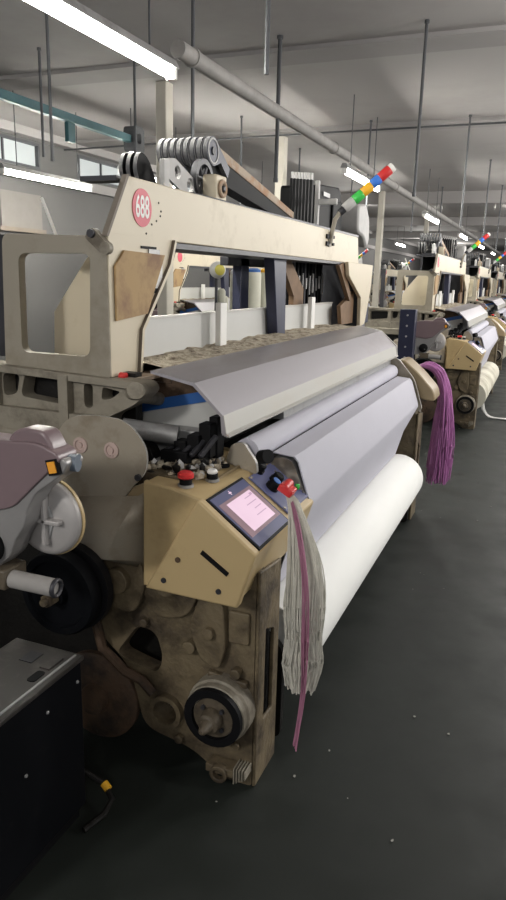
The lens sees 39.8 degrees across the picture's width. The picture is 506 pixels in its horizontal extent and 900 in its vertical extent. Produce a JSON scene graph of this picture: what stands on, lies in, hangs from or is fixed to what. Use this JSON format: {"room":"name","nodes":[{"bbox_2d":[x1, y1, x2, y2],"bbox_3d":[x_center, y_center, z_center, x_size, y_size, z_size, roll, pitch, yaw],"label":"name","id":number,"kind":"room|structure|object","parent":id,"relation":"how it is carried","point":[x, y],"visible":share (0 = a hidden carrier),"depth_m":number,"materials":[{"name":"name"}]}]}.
{"room":"textile factory","nodes":[
{"label":"textile factory","id":0,"kind":"room"},
{"bbox_2d":[0,131,431,360],"bbox_3d":[1.579,-4.974,19.817,0.200,3.200,45.000,7,15,21],"label":"wall","id":1,"kind":"structure","parent":0,"point":[48,276],"depth_m":9.50,"materials":[{"name":"white paint"}]},
{"bbox_2d":[0,133,40,169],"bbox_3d":[-3.117,-3.541,8.084,0.080,0.310,1.900,7,15,21],"label":"window","id":2,"kind":"structure","parent":1,"relation":"in","point":[28,153],"depth_m":8.65,"materials":[{"name":"white glass"}]},
{"bbox_2d":[0,189,46,233],"bbox_3d":[-2.883,-2.958,8.707,0.068,0.470,0.850,7,15,21],"label":"wall panel","id":3,"kind":"object","parent":1,"relation":"attached to","point":[19,211],"visible":0.9,"depth_m":8.67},
{"bbox_2d":[78,155,119,187],"bbox_3d":[-2.107,-4.109,10.479,0.080,0.310,1.780,7,15,21],"label":"window","id":4,"kind":"structure","parent":1,"relation":"in","point":[87,166],"depth_m":10.08,"materials":[{"name":"white glass"}]},
{"bbox_2d":[0,174,420,258],"bbox_3d":[1.744,-5.985,19.508,0.100,0.120,41.000,7,15,21],"label":"trim","id":5,"kind":"structure","parent":1,"relation":"attached to","point":[101,190],"depth_m":10.11,"materials":[{"name":"white metal"}]},
{"bbox_2d":[0,118,430,250],"bbox_3d":[1.774,-6.458,19.383,0.140,0.100,41.000,7,15,21],"label":"trim","id":6,"kind":"structure","parent":1,"relation":"attached to","point":[6,126],"depth_m":9.13,"materials":[{"name":"metal"}]},
{"bbox_2d":[0,25,505,90],"bbox_3d":[2.578,-2.807,4.585,13.200,0.030,0.350,7,15,21],"label":"ceiling beam","id":7,"kind":"structure","parent":1,"relation":"attached to","point":[489,36],"depth_m":5.41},
{"bbox_2d":[75,116,505,146],"bbox_3d":[3.648,-3.409,7.124,13.200,0.030,0.350,7,15,21],"label":"trim","id":8,"kind":"structure","parent":1,"relation":"attached to","point":[147,139],"depth_m":8.09,"materials":[{"name":"metal"}]},
{"bbox_2d":[340,190,505,205],"bbox_3d":[6.056,-4.671,12.863,13.200,0.220,0.350,7,15,21],"label":"trim","id":9,"kind":"structure","parent":1,"relation":"attached to","point":[494,196],"depth_m":13.64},
{"bbox_2d":[369,217,505,226],"bbox_3d":[8.220,-5.888,17.994,13.200,0.220,0.350,7,15,21],"label":"trim","id":10,"kind":"structure","parent":1,"relation":"attached to","point":[388,221],"depth_m":19.14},
{"bbox_2d":[370,232,505,238],"bbox_3d":[10.422,-7.125,23.215,13.200,0.220,0.350,7,15,21],"label":"trim","id":11,"kind":"structure","parent":1,"relation":"attached to","point":[401,235],"depth_m":24.66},
{"bbox_2d":[0,0,505,250],"bbox_3d":[7.447,-5.883,17.127,14.000,0.150,45.000,7,15,21],"label":"ceiling","id":12,"kind":"structure","parent":0,"point":[458,84],"depth_m":6.42,"materials":[{"name":"grey paint"}]},
{"bbox_2d":[37,47,44,156],"bbox_3d":[-1.688,-2.765,5.577,0.030,0.800,0.030,15,19,43],"label":"rod","id":13,"kind":"object","parent":12,"relation":"hanging from","point":[38,48],"visible":1,"depth_m":5.57,"materials":[{"name":"grey metal"}]},
{"bbox_2d":[0,88,144,152],"bbox_3d":[-1.918,-2.661,5.299,0.120,0.320,4.020,7,15,21],"label":"cable tray","id":14,"kind":"object","parent":13,"relation":"hanging from","point":[127,136],"visible":0.87,"depth_m":6.11,"materials":[{"name":"teal metal"}]},
{"bbox_2d":[0,91,92,191],"bbox_3d":[-2.143,-3.208,7.308,0.076,0.795,1.460,7,15,21],"label":"lamp","id":15,"kind":"object","parent":12,"relation":"hanging from","point":[7,169],"visible":0.97,"depth_m":7.26,"materials":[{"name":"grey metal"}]},
{"bbox_2d":[44,11,54,160],"bbox_3d":[-1.389,-2.481,4.774,0.030,0.950,0.030,15,19,43],"label":"rod","id":16,"kind":"object","parent":12,"relation":"hanging from","point":[46,14],"visible":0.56,"depth_m":4.77,"materials":[{"name":"grey metal"}]},
{"bbox_2d":[24,0,178,80],"bbox_3d":[-0.680,-2.096,2.845,0.076,0.735,1.460,7,15,21],"label":"lamp","id":17,"kind":"object","parent":12,"relation":"hanging from","point":[77,15],"visible":1,"depth_m":3.04,"materials":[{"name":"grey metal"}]},
{"bbox_2d":[132,59,136,152],"bbox_3d":[-0.972,-2.716,5.765,0.030,0.950,0.030,15,19,43],"label":"rod","id":18,"kind":"object","parent":12,"relation":"hanging from","point":[134,61],"visible":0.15,"depth_m":5.73,"materials":[{"name":"grey metal"}]},
{"bbox_2d":[117,108,175,187],"bbox_3d":[-1.115,-3.396,7.941,0.076,0.685,1.460,7,15,21],"label":"lamp","id":19,"kind":"object","parent":12,"relation":"hanging from","point":[130,108],"visible":0.17,"depth_m":7.44,"materials":[{"name":"grey metal"}]},
{"bbox_2d":[191,0,194,136],"bbox_3d":[-0.339,-2.224,3.948,0.030,1.000,0.030,15,19,43],"label":"rod","id":20,"kind":"object","parent":12,"relation":"hanging from","point":[192,1],"visible":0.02,"depth_m":3.97,"materials":[{"name":"grey metal"}]},
{"bbox_2d":[239,116,242,203],"bbox_3d":[-0.136,-3.185,7.745,0.030,0.950,0.030,15,19,43],"label":"rod","id":21,"kind":"object","parent":12,"relation":"hanging from","point":[241,117],"visible":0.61,"depth_m":7.69,"materials":[{"name":"grey metal"}]},
{"bbox_2d":[264,0,270,74],"bbox_3d":[0.073,-2.165,3.255,0.023,0.760,0.024,7,15,21],"label":"rod","id":22,"kind":"object","parent":12,"relation":"hanging from","point":[268,2],"visible":1,"depth_m":3.30,"materials":[{"name":"grey metal"}]},
{"bbox_2d":[273,35,282,182],"bbox_3d":[0.184,-2.518,5.191,0.044,1.000,0.044,15,19,43],"label":"rod","id":23,"kind":"object","parent":12,"relation":"hanging from","point":[279,37],"visible":0.89,"depth_m":5.16,"materials":[{"name":"black metal"}]},
{"bbox_2d":[170,39,500,254],"bbox_3d":[4.960,-5.193,16.517,0.108,0.108,28.280,7,15,21],"label":"pipe","id":24,"kind":"object","parent":23,"relation":"hanging from","point":[192,57],"visible":1,"depth_m":5.08,"materials":[{"name":"grey metal"}]},
{"bbox_2d":[64,121,505,150],"bbox_3d":[2.644,-3.355,7.199,11.100,0.079,0.022,7,15,21],"label":"overhead cable","id":25,"kind":"object","parent":12,"relation":"hanging from","point":[503,122],"visible":0.76,"depth_m":7.83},
{"bbox_2d":[298,148,300,171],"bbox_3d":[0.623,-3.612,9.546,0.030,0.950,0.030,1,14,-1],"label":"rod","id":26,"kind":"object","parent":12,"relation":"hanging from","point":[299,148],"visible":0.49,"depth_m":9.45,"materials":[{"name":"grey metal"}]},
{"bbox_2d":[340,94,380,191],"bbox_3d":[1.142,-3.120,7.166,0.076,0.735,1.460,7,15,21],"label":"lamp","id":27,"kind":"object","parent":12,"relation":"hanging from","point":[346,169],"visible":0.88,"depth_m":6.87,"materials":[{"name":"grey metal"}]},
{"bbox_2d":[365,120,372,206],"bbox_3d":[1.285,-3.137,7.801,0.030,1.000,0.030,1,14,-1],"label":"rod","id":28,"kind":"object","parent":12,"relation":"hanging from","point":[371,121],"visible":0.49,"depth_m":7.74,"materials":[{"name":"grey metal"}]},
{"bbox_2d":[394,227,405,246],"bbox_3d":[4.387,-6.415,20.735,0.076,0.705,1.460,7,15,21],"label":"lamp","id":29,"kind":"object","parent":12,"relation":"hanging from","point":[395,242],"visible":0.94,"depth_m":20.68,"materials":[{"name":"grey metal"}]},
{"bbox_2d":[410,202,413,232],"bbox_3d":[2.394,-3.760,10.430,0.030,1.000,0.030,1,14,-1],"label":"rod","id":30,"kind":"object","parent":12,"relation":"hanging from","point":[412,202],"visible":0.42,"depth_m":10.49,"materials":[{"name":"grey metal"}]},
{"bbox_2d":[412,19,429,196],"bbox_3d":[1.154,-2.341,4.824,0.030,1.120,0.030,15,19,43],"label":"rod","id":31,"kind":"object","parent":12,"relation":"hanging from","point":[427,21],"visible":1,"depth_m":4.81,"materials":[{"name":"grey metal"}]},
{"bbox_2d":[422,169,439,223],"bbox_3d":[2.945,-4.133,11.442,0.076,0.735,1.460,7,15,21],"label":"lamp","id":32,"kind":"object","parent":12,"relation":"hanging from","point":[425,214],"visible":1,"depth_m":11.31,"materials":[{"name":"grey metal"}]},
{"bbox_2d":[438,187,443,232],"bbox_3d":[3.495,-4.379,13.040,0.030,1.000,0.030,1,14,-1],"label":"rod","id":33,"kind":"object","parent":12,"relation":"hanging from","point":[442,187],"visible":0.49,"depth_m":13.01,"materials":[{"name":"grey metal"}]},
{"bbox_2d":[457,211,467,239],"bbox_3d":[4.748,-5.147,15.718,0.076,0.735,1.460,7,15,21],"label":"lamp","id":34,"kind":"object","parent":12,"relation":"hanging from","point":[464,236],"visible":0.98,"depth_m":15.79,"materials":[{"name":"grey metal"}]},
{"bbox_2d":[459,115,471,226],"bbox_3d":[2.263,-2.964,7.452,0.030,1.120,0.030,1,14,-1],"label":"rod","id":35,"kind":"object","parent":12,"relation":"hanging from","point":[470,116],"visible":1,"depth_m":7.45,"materials":[{"name":"grey metal"}]},
{"bbox_2d":[482,159,491,241],"bbox_3d":[3.364,-3.583,10.063,0.030,1.120,0.030,1,14,-1],"label":"rod","id":36,"kind":"object","parent":12,"relation":"hanging from","point":[490,159],"visible":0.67,"depth_m":10.05,"materials":[{"name":"grey metal"}]},
{"bbox_2d":[495,185,502,249],"bbox_3d":[4.445,-4.191,12.629,0.030,1.120,0.030,1,14,-1],"label":"rod","id":37,"kind":"object","parent":12,"relation":"hanging from","point":[502,185],"visible":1,"depth_m":12.63,"materials":[{"name":"grey metal"}]},
{"bbox_2d":[6,357,505,899],"bbox_3d":[7.364,-2.657,17.927,14.000,0.100,45.000,7,15,21],"label":"floor","id":38,"kind":"structure","parent":0,"point":[405,645],"depth_m":2.19,"materials":[{"name":"grey concrete"}]},
{"bbox_2d":[0,638,85,899],"bbox_3d":[-0.657,0.831,1.761,0.226,0.507,0.487,7,15,21],"label":"base cabinet","id":39,"kind":"object","parent":38,"relation":"on","point":[42,769],"visible":1,"depth_m":1.77,"materials":[{"name":"black metal"}]},
{"bbox_2d":[0,425,85,597],"bbox_3d":[-0.617,0.493,1.776,0.461,1.158,0.132,6,15,18],"label":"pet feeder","id":40,"kind":"object","parent":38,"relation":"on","point":[38,509],"visible":1,"depth_m":1.64,"materials":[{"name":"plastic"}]},
{"bbox_2d":[81,768,114,832],"bbox_3d":[-0.443,0.984,1.990,0.099,0.105,0.158,-3,15,-17],"label":"cable","id":41,"kind":"object","parent":38,"relation":"on","point":[106,786],"visible":0.92,"depth_m":2.00,"materials":[{"name":"black rubber"}]},
{"bbox_2d":[151,308,156,315],"bbox_3d":[-1.110,-0.971,7.636,0.461,1.158,0.132,6,15,18],"label":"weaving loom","id":42,"kind":"object","parent":38,"relation":"on","point":[154,313],"visible":0.05,"depth_m":7.44,"materials":[{"name":"grey metal"}]},
{"bbox_2d":[156,80,172,314],"bbox_3d":[-0.849,-1.801,6.763,0.110,3.200,0.140,7,15,21],"label":"column","id":43,"kind":"structure","parent":38,"relation":"on","point":[164,89],"depth_m":6.43,"materials":[{"name":"white paint"}]},
{"bbox_2d":[154,253,263,313],"bbox_3d":[-0.575,-1.909,9.428,1.776,2.143,3.685,7,15,21],"label":"weaving loom","id":44,"kind":"object","parent":38,"relation":"on","point":[191,299],"visible":0.02,"depth_m":8.33,"materials":[{"name":"metal"}]},
{"bbox_2d":[0,163,439,785],"bbox_3d":[-0.081,-0.445,3.568,1.776,2.143,3.685,7,15,21],"label":"weaving loom","id":45,"kind":"object","parent":38,"relation":"on","point":[169,599],"visible":0.87,"depth_m":2.18,"materials":[{"name":"metal"}]},
{"bbox_2d":[118,136,368,246],"bbox_3d":[0.159,-1.317,3.872,0.398,0.501,3.058,7,15,20],"label":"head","id":46,"kind":"object","parent":45,"relation":"on","point":[211,172],"visible":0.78,"depth_m":3.08},
{"bbox_2d":[281,495,325,751],"bbox_3d":[0.128,0.478,1.987,0.114,0.689,0.238,-4,15,-22],"label":"bundle","id":47,"kind":"object","parent":45,"relation":"hanging from","point":[304,602],"visible":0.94,"depth_m":1.93,"materials":[{"name":"white fabric"}]},
{"bbox_2d":[277,479,299,497],"bbox_3d":[0.102,0.107,2.005,0.049,0.044,0.063,7,15,21],"label":"clip","id":48,"kind":"object","parent":47,"relation":"on","point":[286,487],"visible":1,"depth_m":1.98,"materials":[{"name":"red plastic"}]},
{"bbox_2d":[337,206,345,215],"bbox_3d":[0.510,-1.374,4.019,0.052,0.052,0.042,2,14,1],"label":"socket","id":49,"kind":"object","parent":45,"relation":"attached to","point":[342,210],"depth_m":4.00,"materials":[{"name":"metal"}]},
{"bbox_2d":[270,376,422,684],"bbox_3d":[0.493,0.174,3.308,0.298,0.784,2.315,7,15,21],"label":"roll","id":50,"kind":"object","parent":45,"relation":"attached to","point":[360,490],"visible":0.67,"depth_m":3.01,"materials":[{"name":"fabric"}]},
{"bbox_2d":[351,190,364,203],"bbox_3d":[0.601,-1.447,3.999,0.080,0.080,0.056,2,14,1],"label":"lamp","id":51,"kind":"object","parent":45,"relation":"attached to","point":[359,195],"depth_m":3.98,"materials":[{"name":"green plastic"}]},
{"bbox_2d":[360,182,373,196],"bbox_3d":[0.649,-1.487,3.988,0.083,0.082,0.056,2,14,1],"label":"lamp","id":52,"kind":"object","parent":45,"relation":"attached to","point":[368,187],"depth_m":3.97,"materials":[{"name":"yellow plastic"}]},
{"bbox_2d":[369,175,381,188],"bbox_3d":[0.697,-1.526,3.978,0.077,0.077,0.056,2,14,1],"label":"lamp","id":53,"kind":"object","parent":45,"relation":"attached to","point":[376,180],"depth_m":3.96,"materials":[{"name":"blue plastic"}]},
{"bbox_2d":[377,166,392,181],"bbox_3d":[0.747,-1.567,3.967,0.089,0.087,0.056,2,14,1],"label":"lamp","id":54,"kind":"object","parent":45,"relation":"attached to","point":[386,171],"depth_m":3.94,"materials":[{"name":"red plastic"}]},
{"bbox_2d":[419,361,454,484],"bbox_3d":[1.185,-0.172,4.633,0.319,0.833,0.122,1,14,-3],"label":"bundle","id":55,"kind":"object","parent":45,"relation":"hanging from","point":[442,440],"visible":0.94,"depth_m":4.62,"materials":[{"name":"purple fabric"}]},
{"bbox_2d":[274,136,287,199],"bbox_3d":[0.319,-2.318,8.970,0.110,3.200,0.140,7,15,21],"label":"column","id":56,"kind":"structure","parent":38,"relation":"on","point":[283,141],"depth_m":8.62,"materials":[{"name":"beige paint"}]},
{"bbox_2d":[215,437,491,841],"bbox_3d":[1.792,0.381,4.874,1.350,0.006,6.800,7,15,21],"label":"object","id":57,"kind":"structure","parent":38,"relation":"on","point":[392,840],"depth_m":2.38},
{"bbox_2d":[358,249,378,306],"bbox_3d":[1.589,-3.126,14.559,1.776,2.143,3.685,7,15,21],"label":"weaving loom","id":58,"kind":"object","parent":38,"relation":"on","point":[366,250],"visible":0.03,"depth_m":14.96,"materials":[{"name":"metal"}]},
{"bbox_2d":[372,191,385,306],"bbox_3d":[2.513,-3.551,14.173,0.110,3.200,0.140,7,15,21],"label":"column","id":59,"kind":"structure","parent":38,"relation":"on","point":[382,194],"depth_m":14.00,"materials":[{"name":"white paint"}]},
{"bbox_2d":[378,294,388,306],"bbox_3d":[3.217,-3.404,17.898,0.461,1.158,0.132,6,15,18],"label":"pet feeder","id":60,"kind":"object","parent":38,"relation":"on","point":[386,296],"visible":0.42,"depth_m":17.76,"materials":[{"name":"grey metal"}]},
{"bbox_2d":[368,258,413,307],"bbox_3d":[3.753,-4.342,19.690,1.776,2.143,3.685,7,15,21],"label":"weaving loom","id":61,"kind":"object","parent":38,"relation":"on","point":[390,290],"visible":0.21,"depth_m":18.82,"materials":[{"name":"metal"}]},
{"bbox_2d":[381,259,406,269],"bbox_3d":[3.994,-5.214,19.993,0.398,0.501,3.058,7,15,20],"label":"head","id":62,"kind":"object","parent":61,"relation":"on","point":[393,264],"visible":0.8,"depth_m":20.06},
{"bbox_2d":[397,309,417,358],"bbox_3d":[1.483,-0.753,6.861,0.230,1.235,0.160,7,15,21],"label":"box","id":63,"kind":"object","parent":38,"relation":"on","point":[406,336],"visible":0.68,"depth_m":6.72,"materials":[{"name":"blue metal"}]},
{"bbox_2d":[424,218,428,233],"bbox_3d":[4.677,-4.767,19.304,0.110,3.200,0.140,7,15,21],"label":"column","id":64,"kind":"structure","parent":38,"relation":"on","point":[426,222],"depth_m":18.92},
{"bbox_2d":[414,318,450,359],"bbox_3d":[1.696,-0.744,7.006,0.461,1.158,0.132,6,15,18],"label":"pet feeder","id":65,"kind":"object","parent":38,"relation":"on","point":[429,336],"visible":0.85,"depth_m":6.88,"materials":[{"name":"grey metal"}]},
{"bbox_2d":[363,232,505,428],"bbox_3d":[2.232,-1.682,8.798,1.776,2.143,3.685,7,15,21],"label":"weaving loom","id":66,"kind":"object","parent":38,"relation":"on","point":[439,289],"visible":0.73,"depth_m":7.47,"materials":[{"name":"metal"}]},
{"bbox_2d":[415,233,465,261],"bbox_3d":[2.473,-2.554,9.101,0.398,0.501,3.058,7,15,20],"label":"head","id":67,"kind":"object","parent":66,"relation":"on","point":[447,247],"visible":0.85,"depth_m":8.08},
{"bbox_2d":[477,326,498,407],"bbox_3d":[2.806,-1.063,8.537,0.298,0.784,2.315,7,15,21],"label":"roll","id":68,"kind":"object","parent":66,"relation":"attached to","point":[489,374],"visible":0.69,"depth_m":8.30,"materials":[{"name":"fabric"}]},
{"bbox_2d":[479,303,488,309],"bbox_3d":[3.757,-1.933,12.020,0.461,1.158,0.132,6,15,18],"label":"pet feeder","id":69,"kind":"object","parent":38,"relation":"on","point":[483,305],"visible":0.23,"depth_m":11.80,"materials":[{"name":"grey metal"}]},
{"bbox_2d":[466,251,505,369],"bbox_3d":[4.293,-2.872,13.812,1.776,2.143,3.685,7,15,21],"label":"weaving loom","id":70,"kind":"object","parent":38,"relation":"on","point":[480,282],"visible":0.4,"depth_m":12.54,"materials":[{"name":"metal"}]},
{"bbox_2d":[466,252,490,268],"bbox_3d":[4.533,-3.743,14.116,0.398,0.501,3.058,7,15,20],"label":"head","id":71,"kind":"object","parent":70,"relation":"on","point":[476,259],"visible":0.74,"depth_m":13.18},
{"bbox_2d":[502,312,505,358],"bbox_3d":[4.867,-2.253,13.552,0.298,0.784,2.315,7,15,21],"label":"roll","id":72,"kind":"object","parent":70,"relation":"attached to","point":[504,313],"visible":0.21,"depth_m":12.56,"materials":[{"name":"fabric"}]},
{"bbox_2d":[481,404,505,419],"bbox_3d":[2.800,-0.476,7.909,0.472,0.250,0.111,7,15,21],"label":"yarn tail","id":73,"kind":"object","parent":38,"relation":"on","point":[482,406],"visible":0.66,"depth_m":7.97,"materials":[{"name":"white fabric"}]},
{"bbox_2d":[491,269,505,311],"bbox_3d":[6.429,-4.091,18.954,1.776,2.143,3.685,7,15,21],"label":"weaving loom","id":74,"kind":"object","parent":38,"relation":"on","point":[498,286],"visible":0.23,"depth_m":18.17,"materials":[{"name":"metal"}]},
{"bbox_2d":[490,261,503,272],"bbox_3d":[6.669,-4.963,19.258,0.398,0.501,3.058,7,15,20],"label":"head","id":75,"kind":"object","parent":74,"relation":"on","point":[497,267],"visible":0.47,"depth_m":19.29},
{"bbox_3d":[0.075,-0.724,6.712,0.180,1.180,2.250,7,15,21],"label":"stand","id":76,"kind":"object","parent":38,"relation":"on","visible":0},
{"bbox_2d":[209,261,225,310],"bbox_3d":[-0.277,-1.269,5.527,0.125,0.431,0.129,9,16,29],"label":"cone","id":77,"kind":"object","parent":76,"relation":"on","point":[216,270],"visible":0.93,"depth_m":5.46,"materials":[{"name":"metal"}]},
{"bbox_2d":[218,289,225,302],"bbox_3d":[-0.258,-1.235,5.704,0.068,0.160,0.067,7,15,21],"label":"yarn bobbin","id":78,"kind":"object","parent":76,"relation":"on","point":[221,292],"visible":0.52,"depth_m":5.67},
{"bbox_2d":[230,269,232,309],"bbox_3d":[-0.162,-1.334,5.918,0.068,0.375,0.068,7,15,21],"label":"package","id":79,"kind":"object","parent":76,"relation":"on","point":[231,274],"visible":0.34,"depth_m":5.88},
{"bbox_2d":[248,268,260,307],"bbox_3d":[0.005,-1.438,6.311,0.132,0.395,0.132,7,15,21],"label":"package","id":80,"kind":"object","parent":76,"relation":"on","point":[254,292],"visible":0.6,"depth_m":6.25},
{"bbox_2d":[260,269,265,306],"bbox_3d":[0.108,-1.495,6.554,0.110,0.395,0.110,7,15,21],"label":"package","id":81,"kind":"object","parent":76,"relation":"on","point":[263,291],"visible":0.2,"depth_m":6.50},
{"bbox_2d":[466,251,505,274],"bbox_3d":[15.984,-9.080,37.874,14.000,3.200,0.200,7,15,21],"label":"wall","id":82,"kind":"structure","parent":0,"point":[488,254],"depth_m":38.56,"materials":[{"name":"white paint"}]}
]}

